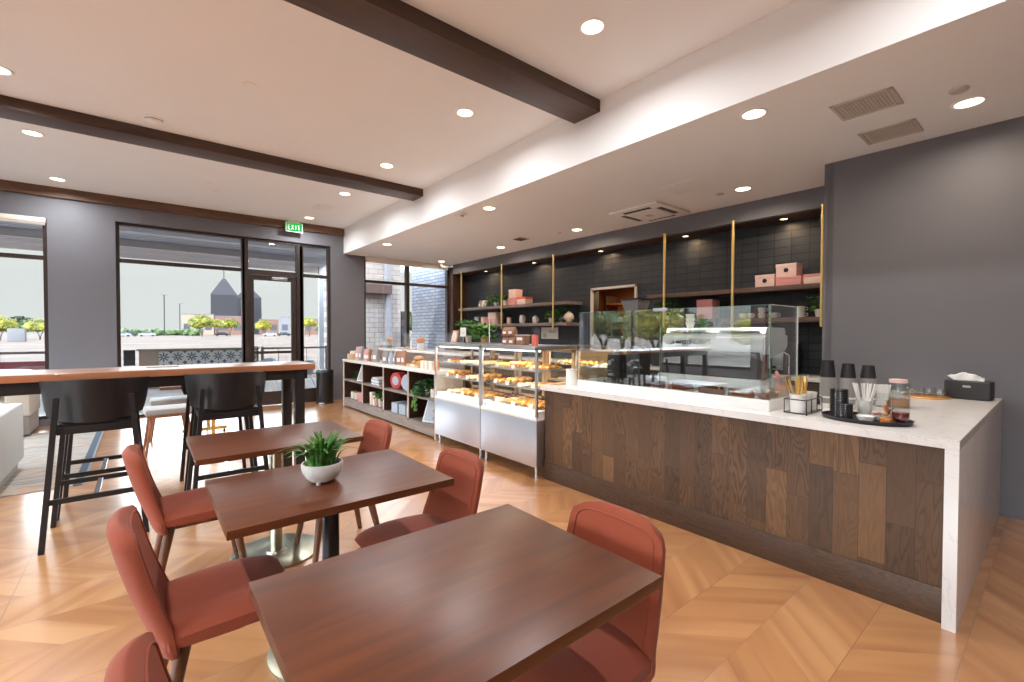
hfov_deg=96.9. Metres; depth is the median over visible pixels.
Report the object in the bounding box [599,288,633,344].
wall
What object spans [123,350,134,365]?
wall plaque
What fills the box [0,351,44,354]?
railing
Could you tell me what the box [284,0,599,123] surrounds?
ceiling beam
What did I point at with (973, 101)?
recessed light
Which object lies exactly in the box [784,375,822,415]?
caddy
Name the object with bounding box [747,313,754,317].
coffee mug
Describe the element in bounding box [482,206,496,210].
recessed light
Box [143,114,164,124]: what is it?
smoke detector
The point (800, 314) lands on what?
coffee mug
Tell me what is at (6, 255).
window
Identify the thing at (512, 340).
bag
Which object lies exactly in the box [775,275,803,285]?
gift box
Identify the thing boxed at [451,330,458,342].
framed print
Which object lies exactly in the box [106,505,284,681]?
dining chair
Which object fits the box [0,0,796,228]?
ceiling
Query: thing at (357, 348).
bag
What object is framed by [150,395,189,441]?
upholstered stool
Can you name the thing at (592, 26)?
recessed light
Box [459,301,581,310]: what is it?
wall shelf
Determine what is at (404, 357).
bag
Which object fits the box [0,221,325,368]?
roof
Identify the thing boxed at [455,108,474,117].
recessed light
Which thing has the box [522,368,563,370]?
tray
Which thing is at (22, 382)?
bar table
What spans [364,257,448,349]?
window
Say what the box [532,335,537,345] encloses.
carton
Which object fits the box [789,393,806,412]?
pot
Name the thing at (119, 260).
window
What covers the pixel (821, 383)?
cup
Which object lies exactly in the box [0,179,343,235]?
trim
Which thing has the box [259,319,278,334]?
building
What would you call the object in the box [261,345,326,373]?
railing
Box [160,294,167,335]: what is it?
lamp post
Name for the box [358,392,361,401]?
candle tin
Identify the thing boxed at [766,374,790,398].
paper bag
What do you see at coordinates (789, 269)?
gift box
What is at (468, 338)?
leafy plant
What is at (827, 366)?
cup
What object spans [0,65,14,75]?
recessed light
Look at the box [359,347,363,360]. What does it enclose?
bag
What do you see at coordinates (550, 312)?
plant
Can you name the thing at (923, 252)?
wall
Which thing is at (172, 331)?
desert shrub
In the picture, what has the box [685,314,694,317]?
espresso cup
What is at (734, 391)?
paper bag
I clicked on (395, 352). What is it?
bag
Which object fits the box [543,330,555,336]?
print
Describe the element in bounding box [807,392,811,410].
pot
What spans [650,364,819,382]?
countertop
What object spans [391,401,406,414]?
gift
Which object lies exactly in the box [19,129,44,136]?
recessed light
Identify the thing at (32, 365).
banner
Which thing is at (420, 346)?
cake stand
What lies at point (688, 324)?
espresso cup
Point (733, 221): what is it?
brass rod
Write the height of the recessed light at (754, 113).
0.010 m
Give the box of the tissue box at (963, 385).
[944,372,994,400]
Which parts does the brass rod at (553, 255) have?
rod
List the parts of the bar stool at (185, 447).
leg, leg, leg, leg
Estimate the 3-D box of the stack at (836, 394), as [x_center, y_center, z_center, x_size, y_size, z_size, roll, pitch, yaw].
[1.978,0.369,2.745,0.094,0.162,0.094,-1,1,-39]
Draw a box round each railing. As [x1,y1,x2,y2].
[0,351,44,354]
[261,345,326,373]
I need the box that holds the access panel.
[660,179,710,194]
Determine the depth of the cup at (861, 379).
2.99 m
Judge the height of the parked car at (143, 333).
1.450 m
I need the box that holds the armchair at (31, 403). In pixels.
[0,394,39,434]
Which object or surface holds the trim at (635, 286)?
attached to the wall at (700, 263)
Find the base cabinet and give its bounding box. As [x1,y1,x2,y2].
[688,388,773,399]
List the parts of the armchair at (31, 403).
arm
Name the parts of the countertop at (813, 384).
door, door, door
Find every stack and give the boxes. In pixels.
[819,360,835,407]
[830,388,848,415]
[836,402,852,418]
[840,363,856,408]
[859,365,876,409]
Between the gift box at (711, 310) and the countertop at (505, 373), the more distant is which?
the countertop at (505, 373)
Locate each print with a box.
[357,366,361,380]
[380,339,387,347]
[422,400,433,422]
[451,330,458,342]
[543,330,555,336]
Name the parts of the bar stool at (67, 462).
leg, leg, leg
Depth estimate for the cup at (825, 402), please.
3.07 m
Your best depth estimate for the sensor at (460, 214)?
6.21 m
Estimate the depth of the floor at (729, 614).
2.40 m
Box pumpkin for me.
[416,336,424,342]
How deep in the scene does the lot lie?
56.62 m
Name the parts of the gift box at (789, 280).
box lid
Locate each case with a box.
[435,342,518,457]
[481,344,577,478]
[548,344,645,382]
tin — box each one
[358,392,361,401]
[390,372,405,388]
[401,374,406,390]
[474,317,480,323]
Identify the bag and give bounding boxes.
[355,347,359,359]
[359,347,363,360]
[363,349,367,360]
[367,348,371,360]
[372,348,379,361]
[382,351,388,363]
[388,351,392,363]
[393,351,396,364]
[396,351,401,364]
[401,350,407,365]
[502,327,508,335]
[502,336,509,344]
[507,327,517,335]
[508,336,516,344]
[731,388,753,397]
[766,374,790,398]
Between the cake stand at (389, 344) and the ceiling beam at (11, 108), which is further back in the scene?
the cake stand at (389, 344)
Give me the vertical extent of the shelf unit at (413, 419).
0.905 m
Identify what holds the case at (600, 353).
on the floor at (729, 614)
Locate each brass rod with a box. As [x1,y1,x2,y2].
[461,272,461,321]
[501,264,502,328]
[552,254,554,328]
[663,233,665,327]
[731,220,734,326]
[819,204,823,326]
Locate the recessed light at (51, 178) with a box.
[48,177,66,181]
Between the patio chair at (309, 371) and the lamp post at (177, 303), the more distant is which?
the lamp post at (177, 303)
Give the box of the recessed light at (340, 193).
[338,192,351,195]
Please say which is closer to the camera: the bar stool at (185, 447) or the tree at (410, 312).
the bar stool at (185, 447)
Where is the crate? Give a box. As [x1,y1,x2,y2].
[347,351,354,358]
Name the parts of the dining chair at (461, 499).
seat, backrest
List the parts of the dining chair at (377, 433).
leg, leg, leg, leg, backrest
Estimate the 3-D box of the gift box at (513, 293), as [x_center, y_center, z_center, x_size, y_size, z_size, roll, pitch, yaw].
[0.072,-0.979,9.428,0.206,0.170,0.206,-1,1,-39]
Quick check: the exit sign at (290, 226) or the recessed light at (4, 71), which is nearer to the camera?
the recessed light at (4, 71)
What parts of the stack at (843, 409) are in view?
lid, lid, lid, lid, lid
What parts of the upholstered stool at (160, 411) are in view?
leg, leg, seat, seat frame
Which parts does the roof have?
post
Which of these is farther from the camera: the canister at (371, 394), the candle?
the canister at (371, 394)
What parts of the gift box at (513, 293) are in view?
box lid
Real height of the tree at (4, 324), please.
4.272 m
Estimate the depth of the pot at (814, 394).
2.92 m
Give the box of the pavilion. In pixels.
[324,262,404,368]
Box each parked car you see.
[121,332,131,336]
[138,332,155,336]
[215,332,228,335]
[263,332,276,335]
[277,332,290,335]
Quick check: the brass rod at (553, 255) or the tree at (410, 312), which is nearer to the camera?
the brass rod at (553, 255)
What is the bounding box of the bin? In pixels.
[316,369,333,403]
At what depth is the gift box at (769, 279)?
5.55 m
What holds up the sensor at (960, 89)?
attached to the ceiling at (679, 122)
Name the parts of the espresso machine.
panel, cup rail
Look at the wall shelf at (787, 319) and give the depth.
5.59 m
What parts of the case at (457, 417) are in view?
shelf rail, shelf rail, panel, frame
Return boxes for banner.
[0,361,44,369]
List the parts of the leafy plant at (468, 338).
pot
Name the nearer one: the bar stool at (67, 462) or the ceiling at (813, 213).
the bar stool at (67, 462)
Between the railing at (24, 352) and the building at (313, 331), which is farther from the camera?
the building at (313, 331)
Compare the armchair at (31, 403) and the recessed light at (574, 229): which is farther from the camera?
the recessed light at (574, 229)
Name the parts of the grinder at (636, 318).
hopper lid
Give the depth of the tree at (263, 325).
160.96 m
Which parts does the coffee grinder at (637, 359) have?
spout, hopper lid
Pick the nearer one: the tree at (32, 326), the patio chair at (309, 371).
the patio chair at (309, 371)
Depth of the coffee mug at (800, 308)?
5.34 m
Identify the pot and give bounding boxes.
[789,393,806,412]
[807,391,817,409]
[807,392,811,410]
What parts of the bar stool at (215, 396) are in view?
leg, leg, seat, seat frame, leg, leg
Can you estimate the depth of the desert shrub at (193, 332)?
174.31 m
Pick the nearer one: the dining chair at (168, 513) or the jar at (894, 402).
the dining chair at (168, 513)
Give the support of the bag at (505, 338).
on the case at (516, 433)
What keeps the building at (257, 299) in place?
on the lot
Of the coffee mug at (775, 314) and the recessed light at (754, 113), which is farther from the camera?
the coffee mug at (775, 314)
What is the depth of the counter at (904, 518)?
2.75 m
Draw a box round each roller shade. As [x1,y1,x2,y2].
[0,213,45,224]
[365,256,448,269]
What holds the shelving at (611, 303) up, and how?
on the floor
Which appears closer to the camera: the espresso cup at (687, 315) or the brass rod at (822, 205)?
the espresso cup at (687, 315)
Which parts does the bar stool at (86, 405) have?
leg, leg, seat frame, seat, leg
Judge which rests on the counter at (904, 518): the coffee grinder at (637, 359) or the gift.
the coffee grinder at (637, 359)
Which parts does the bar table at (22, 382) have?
leg, leg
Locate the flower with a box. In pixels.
[774,370,781,397]
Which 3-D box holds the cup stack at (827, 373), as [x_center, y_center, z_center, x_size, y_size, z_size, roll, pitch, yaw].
[2.151,0.290,3.094,0.092,0.320,0.092,0,1,-2]
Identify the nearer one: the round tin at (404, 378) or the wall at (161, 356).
the round tin at (404, 378)
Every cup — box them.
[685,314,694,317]
[685,318,694,321]
[685,322,694,327]
[819,382,835,385]
[819,385,835,388]
[819,388,829,391]
[819,391,829,394]
[819,395,829,407]
[820,360,835,377]
[820,377,835,380]
[820,380,835,382]
[820,398,829,402]
[840,363,855,377]
[840,378,856,380]
[840,381,856,383]
[840,384,852,386]
[840,386,853,390]
[852,383,877,414]
[860,365,876,378]
[860,378,876,381]
[860,381,876,384]
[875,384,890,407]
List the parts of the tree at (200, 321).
crown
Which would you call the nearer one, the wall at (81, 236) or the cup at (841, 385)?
the cup at (841, 385)
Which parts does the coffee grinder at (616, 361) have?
spout, hopper lid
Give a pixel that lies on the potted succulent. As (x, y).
(321, 465)
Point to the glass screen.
(769, 405)
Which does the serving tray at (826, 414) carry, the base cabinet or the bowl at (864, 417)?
the bowl at (864, 417)
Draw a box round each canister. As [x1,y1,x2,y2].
[370,392,375,404]
[373,394,378,405]
[566,369,576,384]
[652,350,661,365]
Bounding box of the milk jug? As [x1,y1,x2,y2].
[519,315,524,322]
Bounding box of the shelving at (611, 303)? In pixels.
[604,296,622,344]
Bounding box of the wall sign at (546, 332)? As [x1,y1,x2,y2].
[541,327,557,338]
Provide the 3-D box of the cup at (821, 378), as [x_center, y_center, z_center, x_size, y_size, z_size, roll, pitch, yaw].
[2.151,0.267,3.094,0.092,0.046,0.092,-1,1,-39]
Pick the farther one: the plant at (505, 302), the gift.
the plant at (505, 302)
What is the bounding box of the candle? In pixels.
[430,389,433,397]
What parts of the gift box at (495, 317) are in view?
box lid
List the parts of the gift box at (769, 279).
box lid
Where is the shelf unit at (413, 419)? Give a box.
[342,359,462,439]
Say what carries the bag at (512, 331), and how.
on the bag at (512, 340)
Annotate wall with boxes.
[0,191,365,426]
[136,347,259,388]
[412,266,452,349]
[449,267,466,350]
[453,186,823,274]
[467,216,821,374]
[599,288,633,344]
[822,116,1023,520]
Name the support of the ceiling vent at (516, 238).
in the ceiling at (679, 122)
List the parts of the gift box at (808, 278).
box lid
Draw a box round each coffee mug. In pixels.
[739,313,746,317]
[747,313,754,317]
[758,307,767,312]
[758,313,767,317]
[771,312,778,317]
[797,306,807,311]
[798,312,807,316]
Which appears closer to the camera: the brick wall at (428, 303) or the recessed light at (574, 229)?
the recessed light at (574, 229)
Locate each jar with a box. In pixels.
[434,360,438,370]
[880,414,892,422]
[885,379,910,408]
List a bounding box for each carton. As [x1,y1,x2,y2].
[420,360,424,368]
[424,361,428,368]
[429,361,433,369]
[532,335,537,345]
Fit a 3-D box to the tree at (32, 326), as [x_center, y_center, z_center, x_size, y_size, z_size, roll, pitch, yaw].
[-86.204,-2.204,82.867,4.654,4.096,4.565,0,1,0]
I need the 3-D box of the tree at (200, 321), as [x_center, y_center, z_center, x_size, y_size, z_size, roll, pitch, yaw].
[-102.605,-5.161,150.247,8.397,7.370,8.154,0,1,-16]
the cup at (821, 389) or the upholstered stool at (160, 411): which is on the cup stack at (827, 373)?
the cup at (821, 389)
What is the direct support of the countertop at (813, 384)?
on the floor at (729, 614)
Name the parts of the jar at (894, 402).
lid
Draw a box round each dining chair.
[104,632,171,681]
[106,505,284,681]
[122,444,246,571]
[294,419,391,562]
[354,448,483,549]
[512,501,665,681]
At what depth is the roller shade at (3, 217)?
6.59 m
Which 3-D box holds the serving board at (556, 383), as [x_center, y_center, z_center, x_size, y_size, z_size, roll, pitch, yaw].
[0.481,0.415,4.445,0.240,0.012,0.100,-1,1,-39]
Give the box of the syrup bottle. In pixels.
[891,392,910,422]
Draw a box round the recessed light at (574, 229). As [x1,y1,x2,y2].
[571,228,582,230]
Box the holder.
[882,405,893,417]
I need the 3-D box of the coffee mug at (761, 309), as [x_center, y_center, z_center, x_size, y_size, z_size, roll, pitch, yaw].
[3.131,-0.385,5.683,0.101,0.066,0.088,0,1,13]
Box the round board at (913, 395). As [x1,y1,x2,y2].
[902,393,950,399]
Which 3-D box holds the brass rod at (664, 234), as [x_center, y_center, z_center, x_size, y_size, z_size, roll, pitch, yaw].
[2.199,-0.870,6.557,0.044,1.355,0.044,-1,1,-39]
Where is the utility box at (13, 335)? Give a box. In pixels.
[7,328,26,341]
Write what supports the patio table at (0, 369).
on the floor at (152, 393)
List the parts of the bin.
lid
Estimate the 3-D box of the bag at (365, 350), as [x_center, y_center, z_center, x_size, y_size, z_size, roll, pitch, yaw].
[-2.595,0.250,8.127,0.130,0.206,0.070,1,1,37]
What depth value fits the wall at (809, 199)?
6.50 m
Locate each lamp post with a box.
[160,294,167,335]
[177,303,182,328]
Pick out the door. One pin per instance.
(270, 397)
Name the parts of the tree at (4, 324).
crown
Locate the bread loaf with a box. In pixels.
[414,355,423,360]
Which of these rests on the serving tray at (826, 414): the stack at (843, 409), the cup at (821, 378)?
the stack at (843, 409)
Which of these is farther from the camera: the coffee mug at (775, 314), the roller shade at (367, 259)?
the roller shade at (367, 259)
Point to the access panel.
(690, 185)
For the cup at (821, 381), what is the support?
on the cup stack at (827, 373)
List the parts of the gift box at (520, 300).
box lid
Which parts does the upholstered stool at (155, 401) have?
leg, seat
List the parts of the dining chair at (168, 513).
backrest, leg, leg, seat, seat frame, leg, leg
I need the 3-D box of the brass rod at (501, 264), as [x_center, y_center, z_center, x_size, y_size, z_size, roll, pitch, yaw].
[-0.218,-0.932,9.515,0.044,1.355,0.044,-1,1,-39]
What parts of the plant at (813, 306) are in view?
pot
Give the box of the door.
[244,237,300,405]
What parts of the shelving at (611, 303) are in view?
shelf, shelf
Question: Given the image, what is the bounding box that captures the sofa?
[0,403,23,487]
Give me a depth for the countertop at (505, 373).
8.69 m
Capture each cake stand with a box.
[387,342,392,347]
[416,343,424,349]
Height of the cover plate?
0.008 m
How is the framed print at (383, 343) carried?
on the ledge
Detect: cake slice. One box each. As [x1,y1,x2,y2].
[470,373,476,378]
[498,395,505,400]
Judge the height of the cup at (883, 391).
0.155 m
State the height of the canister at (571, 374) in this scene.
0.156 m
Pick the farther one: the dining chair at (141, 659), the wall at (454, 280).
the wall at (454, 280)
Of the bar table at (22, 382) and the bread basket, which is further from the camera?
the bread basket
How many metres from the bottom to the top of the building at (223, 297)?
66.000 m
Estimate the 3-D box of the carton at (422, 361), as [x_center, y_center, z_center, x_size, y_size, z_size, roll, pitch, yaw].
[-1.257,0.333,6.445,0.070,0.110,0.060,1,1,42]
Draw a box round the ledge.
[368,347,499,391]
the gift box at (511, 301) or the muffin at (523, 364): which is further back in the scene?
the gift box at (511, 301)
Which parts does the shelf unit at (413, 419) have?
panel, shelf, shelf, shelf, shelf, rail, shelf, shelf, shelf, shelf, panel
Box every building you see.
[181,313,213,334]
[215,316,240,334]
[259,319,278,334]
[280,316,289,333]
[304,318,317,334]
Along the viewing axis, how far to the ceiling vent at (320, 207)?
7.82 m
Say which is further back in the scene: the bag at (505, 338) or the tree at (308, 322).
the tree at (308, 322)
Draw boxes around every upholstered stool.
[143,403,191,456]
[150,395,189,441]
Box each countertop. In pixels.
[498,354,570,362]
[498,354,570,399]
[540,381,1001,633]
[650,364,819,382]
[650,364,820,404]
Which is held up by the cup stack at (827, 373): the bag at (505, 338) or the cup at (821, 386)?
the cup at (821, 386)
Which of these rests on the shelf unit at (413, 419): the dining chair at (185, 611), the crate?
the crate
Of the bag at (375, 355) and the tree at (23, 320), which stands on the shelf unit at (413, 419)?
the bag at (375, 355)
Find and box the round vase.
[563,312,573,321]
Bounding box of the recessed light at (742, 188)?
[734,186,752,191]
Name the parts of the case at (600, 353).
panel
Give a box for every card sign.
[460,328,466,342]
[486,320,492,343]
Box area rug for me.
[0,431,103,497]
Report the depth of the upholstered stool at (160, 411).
5.29 m
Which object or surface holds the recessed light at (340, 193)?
in the ceiling at (328, 93)
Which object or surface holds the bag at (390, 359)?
on the shelf unit at (413, 419)
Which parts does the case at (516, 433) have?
shelf rail, shelf rail, panel, frame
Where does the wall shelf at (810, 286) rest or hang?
attached to the wall at (700, 263)
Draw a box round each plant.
[372,391,382,406]
[410,378,433,410]
[455,319,480,342]
[469,323,497,342]
[486,295,502,305]
[499,294,508,304]
[545,311,555,322]
[554,306,569,323]
[654,298,680,319]
[807,296,819,316]
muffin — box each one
[511,378,517,383]
[515,362,520,367]
[520,362,526,367]
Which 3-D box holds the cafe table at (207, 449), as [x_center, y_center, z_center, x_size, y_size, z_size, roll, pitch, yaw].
[-1.516,0.986,2.915,0.890,0.750,0.680,-1,1,-39]
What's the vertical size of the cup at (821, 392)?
0.046 m
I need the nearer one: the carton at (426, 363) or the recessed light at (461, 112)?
the recessed light at (461, 112)
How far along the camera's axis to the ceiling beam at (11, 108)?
5.04 m
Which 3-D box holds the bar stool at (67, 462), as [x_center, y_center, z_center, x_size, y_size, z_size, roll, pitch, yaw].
[-3.383,0.793,3.768,0.581,1.100,0.560,-1,1,-39]
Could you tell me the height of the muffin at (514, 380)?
0.066 m
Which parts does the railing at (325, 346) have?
rail, post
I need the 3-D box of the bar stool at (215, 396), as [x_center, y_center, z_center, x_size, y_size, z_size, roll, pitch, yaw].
[-2.344,0.795,3.745,0.581,1.100,0.560,-1,1,-39]
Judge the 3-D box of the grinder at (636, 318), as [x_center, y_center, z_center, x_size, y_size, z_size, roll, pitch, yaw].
[1.507,0.401,5.560,0.600,1.830,0.600,-1,1,-39]
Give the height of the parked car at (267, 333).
1.450 m
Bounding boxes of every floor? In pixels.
[0,399,1023,681]
[39,378,315,415]
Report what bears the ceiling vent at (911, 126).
in the ceiling at (679, 122)
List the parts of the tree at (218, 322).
crown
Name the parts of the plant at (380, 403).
pot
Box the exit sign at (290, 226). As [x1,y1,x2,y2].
[285,220,302,232]
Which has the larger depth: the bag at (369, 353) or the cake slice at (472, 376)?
the bag at (369, 353)
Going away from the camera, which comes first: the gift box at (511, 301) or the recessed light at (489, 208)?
the recessed light at (489, 208)
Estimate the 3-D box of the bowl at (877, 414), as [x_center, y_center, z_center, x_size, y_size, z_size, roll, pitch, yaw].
[2.105,0.431,2.592,0.088,0.045,0.087,-1,1,-39]
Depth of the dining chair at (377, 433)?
3.06 m
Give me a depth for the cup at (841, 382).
3.01 m
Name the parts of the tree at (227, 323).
crown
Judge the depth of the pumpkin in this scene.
7.55 m
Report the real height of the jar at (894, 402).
0.195 m
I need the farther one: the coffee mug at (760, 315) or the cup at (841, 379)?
the coffee mug at (760, 315)
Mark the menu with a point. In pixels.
(176, 365)
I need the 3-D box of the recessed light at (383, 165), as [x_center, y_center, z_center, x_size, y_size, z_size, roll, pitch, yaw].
[-1.618,-2.262,5.863,0.194,0.010,0.194,-1,1,-39]
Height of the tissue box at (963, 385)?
0.203 m
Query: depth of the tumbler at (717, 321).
3.56 m
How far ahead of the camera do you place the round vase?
8.18 m
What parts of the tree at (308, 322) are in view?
crown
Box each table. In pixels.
[0,361,314,466]
[0,369,29,370]
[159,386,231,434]
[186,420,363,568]
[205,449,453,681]
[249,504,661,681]
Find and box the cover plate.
[243,82,256,88]
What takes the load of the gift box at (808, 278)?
on the wall shelf at (810, 286)
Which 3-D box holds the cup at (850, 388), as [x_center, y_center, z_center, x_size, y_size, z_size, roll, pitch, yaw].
[2.248,0.329,3.039,0.090,0.046,0.090,-1,1,-39]
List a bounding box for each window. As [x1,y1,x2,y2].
[0,219,48,419]
[115,222,244,416]
[300,243,330,401]
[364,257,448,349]
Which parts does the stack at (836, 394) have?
lid, lid, lid, lid, lid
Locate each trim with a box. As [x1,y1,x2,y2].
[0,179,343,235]
[590,284,637,344]
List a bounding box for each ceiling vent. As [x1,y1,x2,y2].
[313,204,334,210]
[511,237,529,240]
[829,86,903,120]
[857,118,923,144]
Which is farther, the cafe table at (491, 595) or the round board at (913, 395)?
the round board at (913, 395)
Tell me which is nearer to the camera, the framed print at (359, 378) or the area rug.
the area rug
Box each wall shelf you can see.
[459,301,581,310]
[465,322,581,326]
[647,283,819,299]
[652,317,819,323]
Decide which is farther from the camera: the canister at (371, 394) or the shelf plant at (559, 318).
the shelf plant at (559, 318)
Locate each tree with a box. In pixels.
[0,316,18,340]
[1,316,33,331]
[21,318,43,339]
[187,314,216,335]
[211,319,220,333]
[220,318,239,335]
[254,320,273,335]
[304,317,317,335]
[410,312,411,339]
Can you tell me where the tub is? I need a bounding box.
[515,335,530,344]
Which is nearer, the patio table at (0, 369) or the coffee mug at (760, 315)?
the coffee mug at (760, 315)
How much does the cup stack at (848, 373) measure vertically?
0.300 m
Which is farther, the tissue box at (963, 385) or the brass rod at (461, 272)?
the brass rod at (461, 272)
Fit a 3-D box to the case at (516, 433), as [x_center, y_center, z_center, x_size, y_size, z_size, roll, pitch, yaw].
[0.163,0.684,4.878,0.591,1.285,0.925,-1,1,-39]
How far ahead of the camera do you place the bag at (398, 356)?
7.11 m
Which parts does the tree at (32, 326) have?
crown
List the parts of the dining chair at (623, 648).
seat, backrest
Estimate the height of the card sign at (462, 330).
0.190 m
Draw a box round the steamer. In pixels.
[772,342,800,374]
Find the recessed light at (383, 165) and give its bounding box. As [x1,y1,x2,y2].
[379,163,393,168]
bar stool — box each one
[37,376,148,555]
[57,412,143,520]
[180,386,252,490]
[184,370,268,490]
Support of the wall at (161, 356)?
on the floor at (152, 393)
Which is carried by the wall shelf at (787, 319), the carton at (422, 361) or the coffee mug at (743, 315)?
the coffee mug at (743, 315)
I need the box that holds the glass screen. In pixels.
[578,304,797,411]
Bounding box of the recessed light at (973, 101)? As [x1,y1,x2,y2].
[950,95,988,109]
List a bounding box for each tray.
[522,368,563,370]
[821,411,914,426]
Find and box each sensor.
[454,212,466,216]
[949,85,969,94]
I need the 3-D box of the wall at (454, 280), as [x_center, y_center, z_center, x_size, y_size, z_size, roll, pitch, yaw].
[-1.335,-0.302,11.392,0.550,3.000,0.340,-1,1,-39]
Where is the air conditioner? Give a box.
[609,201,689,223]
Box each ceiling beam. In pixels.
[0,95,422,200]
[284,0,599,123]
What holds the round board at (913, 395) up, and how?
on the counter at (904, 518)
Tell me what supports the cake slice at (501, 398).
on the tray
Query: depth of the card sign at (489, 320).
5.24 m
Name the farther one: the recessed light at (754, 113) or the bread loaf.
the bread loaf
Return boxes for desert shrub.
[130,329,142,333]
[147,329,162,335]
[167,329,180,334]
[183,328,200,335]
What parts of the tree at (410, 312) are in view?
crown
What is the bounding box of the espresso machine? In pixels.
[658,327,789,399]
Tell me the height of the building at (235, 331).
9.100 m
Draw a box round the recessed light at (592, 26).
[578,17,605,35]
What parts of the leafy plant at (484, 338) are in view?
pot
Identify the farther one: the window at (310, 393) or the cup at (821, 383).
the window at (310, 393)
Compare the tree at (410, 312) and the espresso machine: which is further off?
the tree at (410, 312)
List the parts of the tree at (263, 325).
crown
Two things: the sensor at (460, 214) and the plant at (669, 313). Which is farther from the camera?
the plant at (669, 313)
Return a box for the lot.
[0,333,411,377]
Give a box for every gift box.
[488,312,502,323]
[508,297,516,304]
[509,289,521,297]
[516,297,532,303]
[696,299,719,318]
[755,274,775,286]
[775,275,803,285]
[776,262,802,276]
[803,273,819,283]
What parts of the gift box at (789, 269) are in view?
box lid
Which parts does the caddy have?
wire frame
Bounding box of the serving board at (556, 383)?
[549,382,565,384]
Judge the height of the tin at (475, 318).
0.172 m
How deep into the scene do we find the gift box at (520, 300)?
9.11 m
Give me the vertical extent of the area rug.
0.008 m
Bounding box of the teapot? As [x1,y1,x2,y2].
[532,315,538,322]
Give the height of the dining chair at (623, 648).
0.804 m
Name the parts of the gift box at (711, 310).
box lid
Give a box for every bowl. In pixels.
[301,457,342,485]
[856,414,875,420]
[871,412,889,420]
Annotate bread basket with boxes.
[406,363,419,367]
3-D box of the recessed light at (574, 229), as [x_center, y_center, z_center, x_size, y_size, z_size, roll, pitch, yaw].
[1.033,-1.768,7.226,0.194,0.010,0.194,-1,1,-39]
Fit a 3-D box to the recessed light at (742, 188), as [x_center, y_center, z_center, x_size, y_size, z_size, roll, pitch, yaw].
[2.623,-1.724,5.155,0.194,0.010,0.194,-1,1,-39]
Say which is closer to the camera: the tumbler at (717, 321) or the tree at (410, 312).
the tumbler at (717, 321)
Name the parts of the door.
handle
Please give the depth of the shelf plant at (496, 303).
9.90 m
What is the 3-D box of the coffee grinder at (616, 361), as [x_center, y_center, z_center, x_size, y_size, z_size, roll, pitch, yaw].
[0.998,0.188,4.333,0.236,0.473,0.206,-1,1,-39]
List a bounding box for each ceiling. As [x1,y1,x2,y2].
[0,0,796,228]
[344,0,1023,265]
[457,209,820,275]
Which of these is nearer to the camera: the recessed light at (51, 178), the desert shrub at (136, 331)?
the recessed light at (51, 178)
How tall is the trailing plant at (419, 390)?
0.493 m
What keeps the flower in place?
on the counter at (904, 518)
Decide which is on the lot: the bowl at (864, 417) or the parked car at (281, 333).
the parked car at (281, 333)
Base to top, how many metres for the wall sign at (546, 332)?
0.230 m
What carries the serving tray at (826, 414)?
on the counter at (904, 518)
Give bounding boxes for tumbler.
[698,318,707,327]
[713,318,722,327]
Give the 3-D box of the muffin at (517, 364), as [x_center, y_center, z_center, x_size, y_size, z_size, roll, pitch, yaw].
[0.064,0.248,4.787,0.072,0.066,0.072,-1,1,-33]
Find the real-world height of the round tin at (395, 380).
0.260 m
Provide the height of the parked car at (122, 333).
1.450 m
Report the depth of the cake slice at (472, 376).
5.41 m
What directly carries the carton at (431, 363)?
on the shelf unit at (413, 419)
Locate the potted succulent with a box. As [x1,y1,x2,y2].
[276,429,360,485]
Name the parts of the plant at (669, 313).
pot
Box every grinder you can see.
[604,336,627,383]
[619,298,664,387]
[622,328,649,386]
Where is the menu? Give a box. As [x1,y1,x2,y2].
[146,365,179,367]
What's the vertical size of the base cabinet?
0.809 m
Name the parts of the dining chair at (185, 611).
backrest, leg, seat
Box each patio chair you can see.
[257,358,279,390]
[304,360,315,387]
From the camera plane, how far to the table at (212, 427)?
5.95 m
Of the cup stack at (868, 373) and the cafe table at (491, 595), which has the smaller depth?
the cafe table at (491, 595)
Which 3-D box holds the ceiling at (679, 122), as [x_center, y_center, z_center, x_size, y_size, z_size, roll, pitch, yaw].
[1.896,-2.070,5.477,3.290,0.665,13.150,-1,1,-39]
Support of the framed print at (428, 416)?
on the shelf unit at (413, 419)
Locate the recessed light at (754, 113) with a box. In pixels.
[739,107,768,119]

